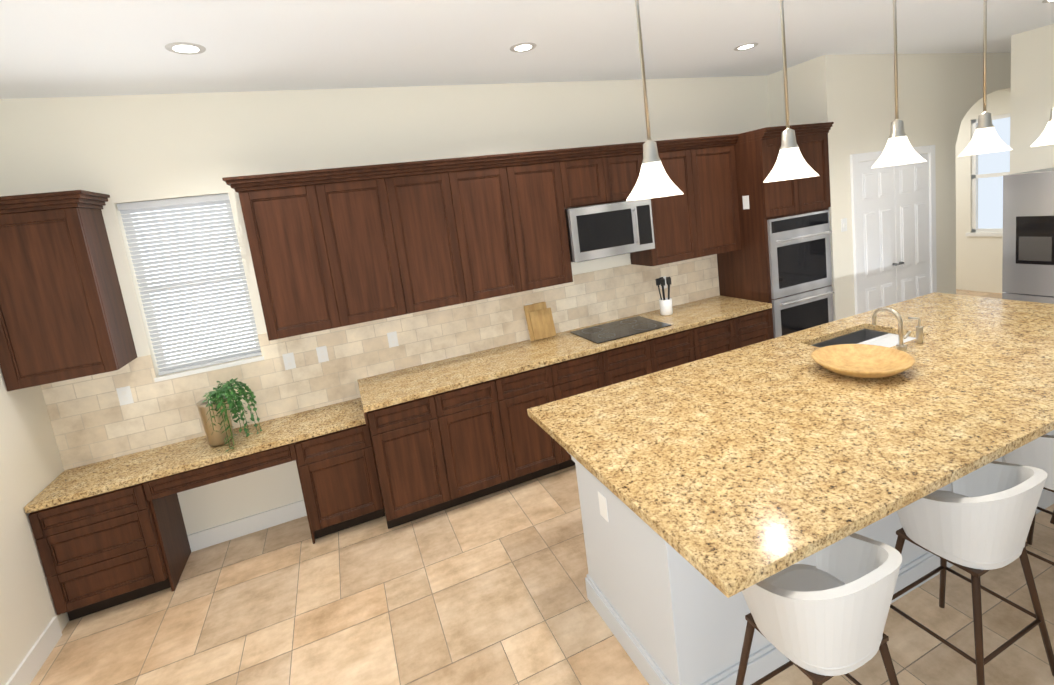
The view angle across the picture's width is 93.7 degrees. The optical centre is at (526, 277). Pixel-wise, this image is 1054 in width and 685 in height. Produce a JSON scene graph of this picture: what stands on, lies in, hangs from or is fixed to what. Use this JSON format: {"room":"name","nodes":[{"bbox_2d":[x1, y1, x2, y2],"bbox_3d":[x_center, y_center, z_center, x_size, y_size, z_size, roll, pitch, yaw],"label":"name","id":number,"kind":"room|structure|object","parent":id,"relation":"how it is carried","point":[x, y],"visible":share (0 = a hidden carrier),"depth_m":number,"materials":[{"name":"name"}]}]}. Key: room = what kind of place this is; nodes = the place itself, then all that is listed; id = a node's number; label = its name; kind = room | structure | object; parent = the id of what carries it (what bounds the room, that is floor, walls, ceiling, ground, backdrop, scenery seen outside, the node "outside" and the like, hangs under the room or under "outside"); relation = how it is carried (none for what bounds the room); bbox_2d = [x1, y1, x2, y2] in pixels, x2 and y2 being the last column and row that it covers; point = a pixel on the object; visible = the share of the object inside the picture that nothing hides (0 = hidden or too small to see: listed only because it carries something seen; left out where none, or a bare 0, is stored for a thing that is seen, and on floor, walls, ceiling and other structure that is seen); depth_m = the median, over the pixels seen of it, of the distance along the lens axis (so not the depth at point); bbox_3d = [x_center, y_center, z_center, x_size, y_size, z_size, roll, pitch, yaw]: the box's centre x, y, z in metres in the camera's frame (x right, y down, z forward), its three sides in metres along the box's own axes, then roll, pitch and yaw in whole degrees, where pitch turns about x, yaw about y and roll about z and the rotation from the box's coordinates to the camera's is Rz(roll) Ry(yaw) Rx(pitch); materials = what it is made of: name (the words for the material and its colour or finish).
{"room":"kitchen","nodes":[
{"label":"kitchen","id":0,"kind":"room"},
{"bbox_2d":[0,24,1053,684],"bbox_3d":[2.594,-0.633,2.412,10.600,3.950,11.300,-10,9,-21],"label":"wall","id":1,"kind":"structure","parent":0,"point":[140,148],"depth_m":3.65,"materials":[{"name":"white paint"}]},
{"bbox_2d":[5,616,61,684],"bbox_3d":[-1.197,2.250,-0.737,0.015,0.120,7.530,-10,9,-21],"label":"baseboard","id":2,"kind":"structure","parent":1,"relation":"attached to","point":[32,662],"depth_m":2.54,"materials":[{"name":"white"}]},
{"bbox_2d":[0,202,136,390],"bbox_3d":[-2.720,0.094,2.855,0.496,0.967,0.326,-10,9,-21],"label":"upper cabinet","id":3,"kind":"object","parent":1,"relation":"attached to","point":[63,314],"depth_m":2.74,"materials":[{"name":"brown wood"}]},
{"bbox_2d":[123,203,263,381],"bbox_3d":[-2.215,0.055,3.296,0.640,1.153,0.139,-10,9,-21],"label":"window","id":4,"kind":"structure","parent":1,"relation":"in","point":[192,372],"depth_m":3.35,"materials":[{"name":"white"}]},
{"bbox_2d":[117,193,261,374],"bbox_3d":[-2.213,0.042,3.285,0.612,1.123,0.050,-10,9,-21],"label":"window blinds","id":5,"kind":"object","parent":4,"relation":"attached to","point":[176,204],"visible":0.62,"depth_m":3.27,"materials":[{"name":"grey plastic"}]},
{"bbox_2d":[187,500,306,551],"bbox_3d":[-1.933,1.743,3.493,0.800,0.120,0.015,-10,9,-21],"label":"baseboard","id":6,"kind":"structure","parent":1,"relation":"attached to","point":[215,535],"depth_m":3.47,"materials":[{"name":"white"}]},
{"bbox_2d":[232,178,351,340],"bbox_3d":[-1.539,-0.122,3.313,0.495,0.967,0.326,-10,9,-21],"label":"upper cabinet","id":7,"kind":"object","parent":1,"relation":"attached to","point":[331,248],"depth_m":3.17,"materials":[{"name":"brown wood"}]},
{"bbox_2d":[328,170,415,324],"bbox_3d":[-1.162,-0.191,3.459,0.551,0.967,0.326,-10,9,-21],"label":"upper cabinet","id":8,"kind":"object","parent":1,"relation":"attached to","point":[366,214],"depth_m":3.34,"materials":[{"name":"brown wood"}]},
{"bbox_2d":[41,254,719,469],"bbox_3d":[-0.507,0.479,3.961,5.230,0.655,0.008,-10,9,-21],"label":"tile backsplash","id":9,"kind":"structure","parent":1,"relation":"attached to","point":[92,420],"depth_m":3.57,"materials":[{"name":"beige tile"}]},
{"bbox_2d":[116,386,133,405],"bbox_3d":[-2.562,0.756,3.147,0.070,0.115,0.006,-10,9,-21],"label":"electrical outlet plate","id":10,"kind":"object","parent":9,"relation":"attached to","point":[125,397],"depth_m":3.15,"materials":[{"name":"white plastic"}]},
{"bbox_2d":[282,352,295,369],"bbox_3d":[-1.679,0.594,3.489,0.070,0.115,0.006,-10,9,-21],"label":"electrical outlet plate","id":11,"kind":"object","parent":9,"relation":"attached to","point":[289,361],"depth_m":3.49,"materials":[{"name":"white plastic"}]},
{"bbox_2d":[316,346,328,362],"bbox_3d":[-1.477,0.557,3.567,0.070,0.115,0.006,-10,9,-21],"label":"electrical outlet plate","id":12,"kind":"object","parent":9,"relation":"attached to","point":[322,353],"depth_m":3.57,"materials":[{"name":"white plastic"}]},
{"bbox_2d":[387,331,398,347],"bbox_3d":[-1.017,0.473,3.745,0.070,0.115,0.006,-10,9,-21],"label":"electrical outlet plate","id":13,"kind":"object","parent":9,"relation":"attached to","point":[392,336],"depth_m":3.74,"materials":[{"name":"white plastic"}]},
{"bbox_2d":[660,276,666,288],"bbox_3d":[1.280,0.052,4.636,0.070,0.115,0.006,-10,9,-21],"label":"electrical outlet plate","id":14,"kind":"object","parent":9,"relation":"attached to","point":[664,277],"depth_m":4.64,"materials":[{"name":"white"}]},
{"bbox_2d":[396,166,475,311],"bbox_3d":[-0.759,-0.265,3.615,0.551,0.967,0.326,-10,9,-21],"label":"upper cabinet","id":15,"kind":"object","parent":1,"relation":"attached to","point":[431,200],"depth_m":3.49,"materials":[{"name":"brown wood"}]},
{"bbox_2d":[460,162,531,300],"bbox_3d":[-0.357,-0.339,3.771,0.551,0.967,0.326,-10,9,-21],"label":"upper cabinet","id":16,"kind":"object","parent":1,"relation":"attached to","point":[491,191],"depth_m":3.65,"materials":[{"name":"brown wood"}]},
{"bbox_2d":[516,158,572,289],"bbox_3d":[0.020,-0.408,3.917,0.494,0.967,0.326,-10,9,-21],"label":"upper cabinet","id":17,"kind":"object","parent":1,"relation":"attached to","point":[543,200],"depth_m":3.80,"materials":[{"name":"brown wood"}]},
{"bbox_2d":[560,150,615,207],"bbox_3d":[0.409,-0.771,4.041,0.432,0.387,0.326,-10,9,-21],"label":"upper cabinet","id":18,"kind":"object","parent":1,"relation":"attached to","point":[587,177],"depth_m":3.90,"materials":[{"name":"brown wood"}]},
{"bbox_2d":[565,198,654,261],"bbox_3d":[0.632,-0.394,4.106,0.750,0.419,0.433,-10,9,-21],"label":"microwave","id":19,"kind":"object","parent":18,"relation":"attached to","point":[599,231],"visible":0.96,"depth_m":3.93,"materials":[{"name":"silver metal"}]},
{"bbox_2d":[612,150,642,201],"bbox_3d":[0.711,-0.826,4.158,0.431,0.387,0.326,-10,9,-21],"label":"upper cabinet","id":20,"kind":"object","parent":1,"relation":"attached to","point":[626,164],"depth_m":4.02,"materials":[{"name":"brown wood"}]},
{"bbox_2d":[630,142,707,265],"bbox_3d":[1.199,-0.624,4.374,0.552,0.967,0.326,-10,9,-21],"label":"upper cabinet","id":21,"kind":"object","parent":1,"relation":"attached to","point":[678,220],"depth_m":4.26,"materials":[{"name":"brown wood"}]},
{"bbox_2d":[700,142,740,255],"bbox_3d":[1.601,-0.698,4.530,0.549,0.967,0.326,-10,9,-21],"label":"upper cabinet","id":22,"kind":"object","parent":1,"relation":"attached to","point":[718,178],"depth_m":4.41,"materials":[{"name":"brown wood"}]},
{"bbox_2d":[841,218,846,231],"bbox_3d":[2.954,-0.486,4.597,0.070,0.120,0.016,-10,9,-21],"label":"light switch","id":23,"kind":"object","parent":1,"relation":"attached to","point":[843,224],"visible":1,"depth_m":4.59,"materials":[{"name":"white"}]},
{"bbox_2d":[850,145,936,314],"bbox_3d":[3.677,-0.190,4.893,1.220,2.115,0.058,-10,9,-21],"label":"double door","id":24,"kind":"structure","parent":1,"relation":"attached to","point":[893,208],"depth_m":4.85,"materials":[{"name":"white"}]},
{"bbox_2d":[966,113,1009,236],"bbox_3d":[6.481,-1.361,6.607,0.120,1.630,0.970,-10,9,-21],"label":"nook window","id":25,"kind":"structure","parent":1,"relation":"in","point":[989,171],"depth_m":6.88,"materials":[{"name":"white"}]},
{"bbox_2d":[0,0,1053,98],"bbox_3d":[2.405,-2.107,2.203,10.600,0.950,11.300,-10,9,-21],"label":"ceiling","id":26,"kind":"structure","parent":0,"point":[64,48],"depth_m":2.87,"materials":[{"name":"white paint"}]},
{"bbox_2d":[165,42,205,54],"bbox_3d":[-1.688,-1.130,2.444,0.170,0.003,0.170,-12,9,-30],"label":"recessed light","id":27,"kind":"object","parent":26,"relation":"in","point":[186,48],"depth_m":2.44,"materials":[{"name":"grey"}]},
{"bbox_2d":[510,43,536,51],"bbox_3d":[-0.024,-1.435,3.089,0.170,0.003,0.170,-12,9,-30],"label":"recessed light","id":28,"kind":"object","parent":26,"relation":"in","point":[520,47],"depth_m":3.08,"materials":[{"name":"white"}]},
{"bbox_2d":[626,0,683,200],"bbox_3d":[0.373,-0.767,1.621,0.194,1.006,0.194,-10,9,-21],"label":"pendant light","id":29,"kind":"object","parent":26,"relation":"hanging from","point":[654,181],"visible":1,"depth_m":1.64,"materials":[{"name":"white glass"}]},
{"bbox_2d":[734,43,757,50],"bbox_3d":[1.657,-1.743,3.741,0.170,0.003,0.170,-4,9,24],"label":"recessed light","id":30,"kind":"object","parent":26,"relation":"in","point":[745,46],"depth_m":3.73,"materials":[{"name":"grey"}]},
{"bbox_2d":[763,0,818,182],"bbox_3d":[0.961,-0.875,1.849,0.194,1.006,0.194,-10,9,-21],"label":"pendant light","id":31,"kind":"object","parent":26,"relation":"hanging from","point":[790,163],"visible":1,"depth_m":1.87,"materials":[{"name":"white glass"}]},
{"bbox_2d":[871,0,925,167],"bbox_3d":[1.550,-0.982,2.077,0.194,1.006,0.194,-10,9,-21],"label":"pendant light","id":32,"kind":"object","parent":26,"relation":"hanging from","point":[899,150],"visible":1,"depth_m":2.10,"materials":[{"name":"white glass"}]},
{"bbox_2d":[959,0,1012,155],"bbox_3d":[2.138,-1.090,2.305,0.194,1.006,0.194,-10,9,-21],"label":"pendant light","id":33,"kind":"object","parent":26,"relation":"hanging from","point":[986,138],"visible":1,"depth_m":2.33,"materials":[{"name":"white glass"}]},
{"bbox_2d":[1030,107,1053,146],"bbox_3d":[2.726,-1.198,2.533,0.194,1.006,0.194,-10,9,-21],"label":"pendant light","id":34,"kind":"object","parent":26,"relation":"hanging from","point":[1046,137],"visible":1,"depth_m":2.59,"materials":[{"name":"white glass"}]},
{"bbox_2d":[30,289,1053,684],"bbox_3d":[2.849,1.356,2.694,10.600,0.100,11.300,-10,9,-21],"label":"floor","id":35,"kind":"structure","parent":0,"point":[488,589],"depth_m":2.56,"materials":[{"name":"beige tile"}]},
{"bbox_2d":[25,475,190,620],"bbox_3d":[-2.491,1.570,3.011,0.531,0.735,0.438,-10,9,-21],"label":"base cabinet","id":36,"kind":"object","parent":35,"relation":"on","point":[103,550],"depth_m":2.83,"materials":[{"name":"brown wood"}]},
{"bbox_2d":[24,400,355,510],"bbox_3d":[-1.962,1.085,3.176,1.784,0.040,0.449,-10,9,-21],"label":"countertop","id":37,"kind":"structure","parent":36,"relation":"on","point":[192,454],"depth_m":3.06,"materials":[{"name":"beige stone"}]},
{"bbox_2d":[195,378,261,451],"bbox_3d":[-1.917,0.853,3.159,0.325,0.406,0.418,-10,9,-21],"label":"potted plant","id":38,"kind":"object","parent":37,"relation":"on","point":[216,408],"visible":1,"depth_m":3.10,"materials":[{"name":"green plant"}]},
{"bbox_2d":[288,423,373,543],"bbox_3d":[-1.312,1.355,3.468,0.473,0.735,0.438,-10,9,-21],"label":"base cabinet","id":39,"kind":"object","parent":35,"relation":"on","point":[330,465],"depth_m":3.26,"materials":[{"name":"brown wood"}]},
{"bbox_2d":[352,387,463,528],"bbox_3d":[-0.874,1.217,3.541,0.544,0.875,0.608,-10,9,-21],"label":"base cabinet","id":40,"kind":"object","parent":35,"relation":"on","point":[403,446],"depth_m":3.29,"materials":[{"name":"brown wood"}]},
{"bbox_2d":[357,295,771,414],"bbox_3d":[0.445,0.516,4.003,3.458,0.040,0.624,-10,9,-21],"label":"countertop","id":41,"kind":"structure","parent":40,"relation":"on","point":[388,389],"depth_m":3.71,"materials":[{"name":"beige stone"}]},
{"bbox_2d":[524,302,555,340],"bbox_3d":[0.110,0.367,4.143,0.230,0.295,0.086,-10,9,-21],"label":"cutting boards","id":42,"kind":"object","parent":41,"relation":"on","point":[539,320],"visible":1,"depth_m":4.13,"materials":[{"name":"brown wood"}]},
{"bbox_2d":[572,315,671,342],"bbox_3d":[0.775,0.431,4.127,0.700,0.008,0.470,-10,9,-21],"label":"cooktop","id":43,"kind":"object","parent":41,"relation":"in","point":[635,324],"depth_m":4.10,"materials":[{"name":"black glass"}]},
{"bbox_2d":[656,277,672,315],"bbox_3d":[1.233,0.169,4.402,0.133,0.330,0.108,-10,9,-21],"label":"utensil crock","id":44,"kind":"object","parent":41,"relation":"on","point":[666,308],"visible":0.98,"depth_m":4.37,"materials":[{"name":"white ceramic"}]},
{"bbox_2d":[444,379,519,502],"bbox_3d":[-0.478,1.144,3.694,0.543,0.875,0.608,-10,9,-21],"label":"base cabinet","id":45,"kind":"object","parent":35,"relation":"on","point":[480,418],"depth_m":3.44,"materials":[{"name":"brown wood"}]},
{"bbox_2d":[504,363,571,483],"bbox_3d":[-0.083,1.072,3.848,0.543,0.875,0.608,-10,9,-21],"label":"base cabinet","id":46,"kind":"object","parent":35,"relation":"on","point":[538,454],"depth_m":3.58,"materials":[{"name":"brown wood"}]},
{"bbox_2d":[560,351,615,465],"bbox_3d":[0.312,0.999,4.001,0.543,0.875,0.608,-10,9,-21],"label":"base cabinet","id":47,"kind":"object","parent":35,"relation":"on","point":[592,372],"depth_m":3.71,"materials":[{"name":"brown wood"}]},
{"bbox_2d":[612,339,659,382],"bbox_3d":[0.707,0.927,4.154,0.543,0.875,0.608,-10,9,-21],"label":"base cabinet","id":48,"kind":"object","parent":35,"relation":"on","point":[641,359],"depth_m":3.87,"materials":[{"name":"brown wood"}]},
{"bbox_2d":[660,327,703,370],"bbox_3d":[1.102,0.855,4.307,0.543,0.875,0.608,-10,9,-21],"label":"base cabinet","id":49,"kind":"object","parent":35,"relation":"on","point":[684,347],"depth_m":4.02,"materials":[{"name":"brown wood"}]},
{"bbox_2d":[700,319,743,357],"bbox_3d":[1.497,0.782,4.460,0.543,0.875,0.608,-10,9,-21],"label":"base cabinet","id":50,"kind":"object","parent":35,"relation":"on","point":[719,338],"depth_m":4.17,"materials":[{"name":"brown wood"}]},
{"bbox_2d":[740,311,771,346],"bbox_3d":[1.866,0.715,4.603,0.486,0.875,0.608,-10,9,-21],"label":"base cabinet","id":51,"kind":"object","parent":35,"relation":"on","point":[758,327],"depth_m":4.31,"materials":[{"name":"brown wood"}]},
{"bbox_2d":[717,122,833,338],"bbox_3d":[2.368,-0.147,4.699,0.802,2.414,0.677,-10,9,-21],"label":"tall cabinet","id":52,"kind":"object","parent":35,"relation":"on","point":[780,260],"visible":0.71,"depth_m":4.40,"materials":[{"name":"brown wood"}]},
{"bbox_2d":[533,324,1053,684],"bbox_3d":[1.997,0.958,2.758,3.534,0.879,1.448,-10,9,-21],"label":"kitchen island","id":53,"kind":"object","parent":35,"relation":"on","point":[675,628],"depth_m":2.00,"materials":[{"name":"grey paint"}]},
{"bbox_2d":[527,292,1053,599],"bbox_3d":[1.933,0.506,2.691,3.600,0.040,1.480,-10,9,-21],"label":"island countertop","id":54,"kind":"structure","parent":53,"relation":"on","point":[750,462],"depth_m":2.12,"materials":[{"name":"beige stone"}]},
{"bbox_2d":[811,328,914,347],"bbox_3d":[2.165,0.509,3.175,0.650,0.182,0.420,-10,9,-21],"label":"sink","id":55,"kind":"object","parent":54,"relation":"in","point":[871,336],"depth_m":3.36,"materials":[{"name":"silver metal"}]},
{"bbox_2d":[811,344,915,377],"bbox_3d":[1.804,0.467,2.668,0.470,0.075,0.470,-10,9,-21],"label":"wooden bowl","id":56,"kind":"object","parent":54,"relation":"on","point":[864,361],"visible":1,"depth_m":2.72,"materials":[{"name":"brown wood"}]},
{"bbox_2d":[875,308,926,351],"bbox_3d":[2.236,0.290,2.960,0.212,0.233,0.159,-10,9,-21],"label":"faucet","id":57,"kind":"object","parent":54,"relation":"on","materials":[{"name":"silver metal"}]},
{"bbox_2d":[736,533,901,684],"bbox_3d":[0.952,1.254,1.618,0.490,0.882,0.415,-10,9,-21],"label":"bar stool","id":58,"kind":"object","parent":35,"relation":"on","point":[823,620],"visible":0.92,"depth_m":1.45,"materials":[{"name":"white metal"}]},
{"bbox_2d":[890,461,1053,684],"bbox_3d":[1.683,1.118,1.912,0.490,0.882,0.415,-10,9,-21],"label":"bar stool","id":59,"kind":"object","parent":35,"relation":"on","point":[976,524],"visible":0.96,"depth_m":1.75,"materials":[{"name":"white metal"}]},
{"bbox_2d":[1002,430,1053,565],"bbox_3d":[2.374,0.989,2.201,0.490,0.882,0.415,-10,9,-21],"label":"bar stool","id":60,"kind":"object","parent":35,"relation":"on","point":[1038,453],"visible":0.38,"depth_m":2.10,"materials":[{"name":"white metal"}]},
{"bbox_2d":[1002,168,1053,303],"bbox_3d":[4.601,-0.011,4.031,0.767,1.770,0.850,-10,9,-21],"label":"refrigerator","id":61,"kind":"object","parent":35,"relation":"on","point":[1028,241],"visible":0.58,"depth_m":4.10,"materials":[{"name":"silver metal"}]}
]}

